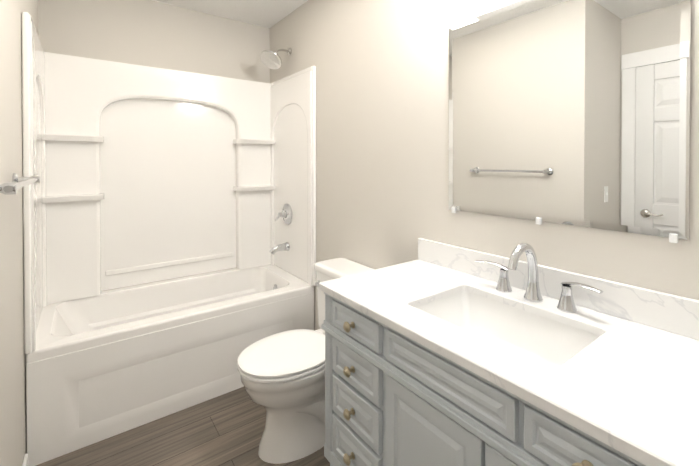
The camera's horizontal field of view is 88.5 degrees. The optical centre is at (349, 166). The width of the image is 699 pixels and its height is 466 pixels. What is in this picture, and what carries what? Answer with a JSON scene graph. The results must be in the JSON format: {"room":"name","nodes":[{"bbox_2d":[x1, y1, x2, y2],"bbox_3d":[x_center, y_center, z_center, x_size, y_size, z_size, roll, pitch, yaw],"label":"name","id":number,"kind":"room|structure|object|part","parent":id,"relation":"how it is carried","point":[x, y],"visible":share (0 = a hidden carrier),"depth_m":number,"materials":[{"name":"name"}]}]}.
{"room":"bathroom","nodes":[
{"label":"bathroom","id":0,"kind":"room"},
{"bbox_2d":[0,0,38,465],"bbox_3d":[-1.429,0.098,1.475,0.100,2.560,1.790,0,1,-36],"label":"wall","id":1,"kind":"structure","parent":0,"point":[12,405],"depth_m":1.36,"materials":[{"name":"grey paint"}]},
{"bbox_2d":[0,173,40,194],"bbox_3d":[-1.085,0.056,1.163,0.080,0.054,0.674,0,1,-36],"label":"towel rail","id":2,"kind":"object","parent":1,"relation":"attached to","point":[13,186],"visible":1,"depth_m":1.04,"materials":[{"name":"silver metal"}]},
{"bbox_2d":[22,453,27,465],"bbox_3d":[-1.113,1.333,1.156,0.013,0.095,1.108,0,1,-36],"label":"baseboard","id":3,"kind":"structure","parent":1,"relation":"attached to","point":[25,461],"depth_m":1.57,"materials":[{"name":"white paint"}]},
{"bbox_2d":[38,0,269,290],"bbox_3d":[-1.624,0.088,2.506,2.434,2.560,0.100,0,1,-36],"label":"wall","id":4,"kind":"structure","parent":0,"point":[152,33],"depth_m":2.59,"materials":[{"name":"grey paint"}]},
{"bbox_2d":[36,387,329,465],"bbox_3d":[-0.494,1.407,0.992,2.434,0.050,3.900,0,1,-36],"label":"floor","id":5,"kind":"structure","parent":0,"point":[226,429],"depth_m":1.78,"materials":[{"name":"wood"}]},
{"bbox_2d":[21,12,315,465],"bbox_3d":[-1.074,0.223,2.362,1.520,2.293,0.787,0,1,-36],"label":"bathtub","id":6,"kind":"object","parent":5,"relation":"on","point":[149,175],"visible":1,"depth_m":2.40,"materials":[{"name":"white plastic"}]},
{"bbox_2d":[237,258,374,463],"bbox_3d":[-0.208,0.969,1.852,0.730,0.810,0.428,0,1,-36],"label":"toilet","id":7,"kind":"object","parent":5,"relation":"on","point":[282,375],"visible":0.71,"depth_m":1.69,"materials":[{"name":"white ceramic"}]},
{"bbox_3d":[-0.300,0.925,1.783,0.499,0.046,0.390,0,1,-36],"label":"seat","id":8,"kind":"part","parent":7,"relation":"part of","materials":[{"name":"white plastic"}]},
{"bbox_3d":[-0.004,0.761,2.001,0.222,0.397,0.428,0,1,-36],"label":"tank","id":9,"kind":"part","parent":7,"relation":"part of","materials":[{"name":"white ceramic"}]},
{"bbox_2d":[319,238,698,465],"bbox_3d":[0.434,0.817,1.100,0.601,1.129,1.120,0,1,-36],"label":"bathroom vanity","id":10,"kind":"object","parent":5,"relation":"on","point":[439,354],"visible":1,"depth_m":0.99,"materials":[{"name":"grey paint"}]},
{"bbox_2d":[415,291,599,366],"bbox_3d":[0.450,0.551,1.087,0.375,0.147,0.525,0,1,-36],"label":"sink","id":11,"kind":"object","parent":10,"relation":"in","point":[547,339],"depth_m":1.20,"materials":[{"name":"white ceramic"}]},
{"bbox_2d":[475,243,602,312],"bbox_3d":[0.538,0.438,1.152,0.264,0.372,0.414,0,1,-36],"label":"faucet","id":12,"kind":"object","parent":10,"relation":"on","point":[490,297],"depth_m":1.20,"materials":[{"name":"silver metal"}]},
{"bbox_2d":[153,0,307,27],"bbox_3d":[-0.494,-1.202,0.966,2.434,0.050,3.900,0,1,-36],"label":"ceiling","id":13,"kind":"structure","parent":0,"point":[267,13],"depth_m":2.72,"materials":[{"name":"white paint"}]},
{"bbox_2d":[269,0,698,330],"bbox_3d":[0.445,0.096,1.673,0.100,2.560,3.700,0,1,-36],"label":"wall","id":14,"kind":"structure","parent":0,"point":[382,133],"depth_m":1.82,"materials":[{"name":"grey paint"}]},
{"bbox_2d":[418,238,698,339],"bbox_3d":[0.667,0.400,1.269,0.020,0.100,1.120,0,1,-36],"label":"backsplash","id":15,"kind":"structure","parent":14,"relation":"attached to","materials":[{"name":"stone"}]},
{"bbox_2d":[449,0,690,242],"bbox_3d":[0.671,-0.208,1.268,0.011,0.829,0.785,0,1,-36],"label":"mirror","id":16,"kind":"object","parent":14,"relation":"attached to","point":[573,112],"visible":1,"depth_m":1.17,"materials":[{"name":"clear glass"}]}
]}

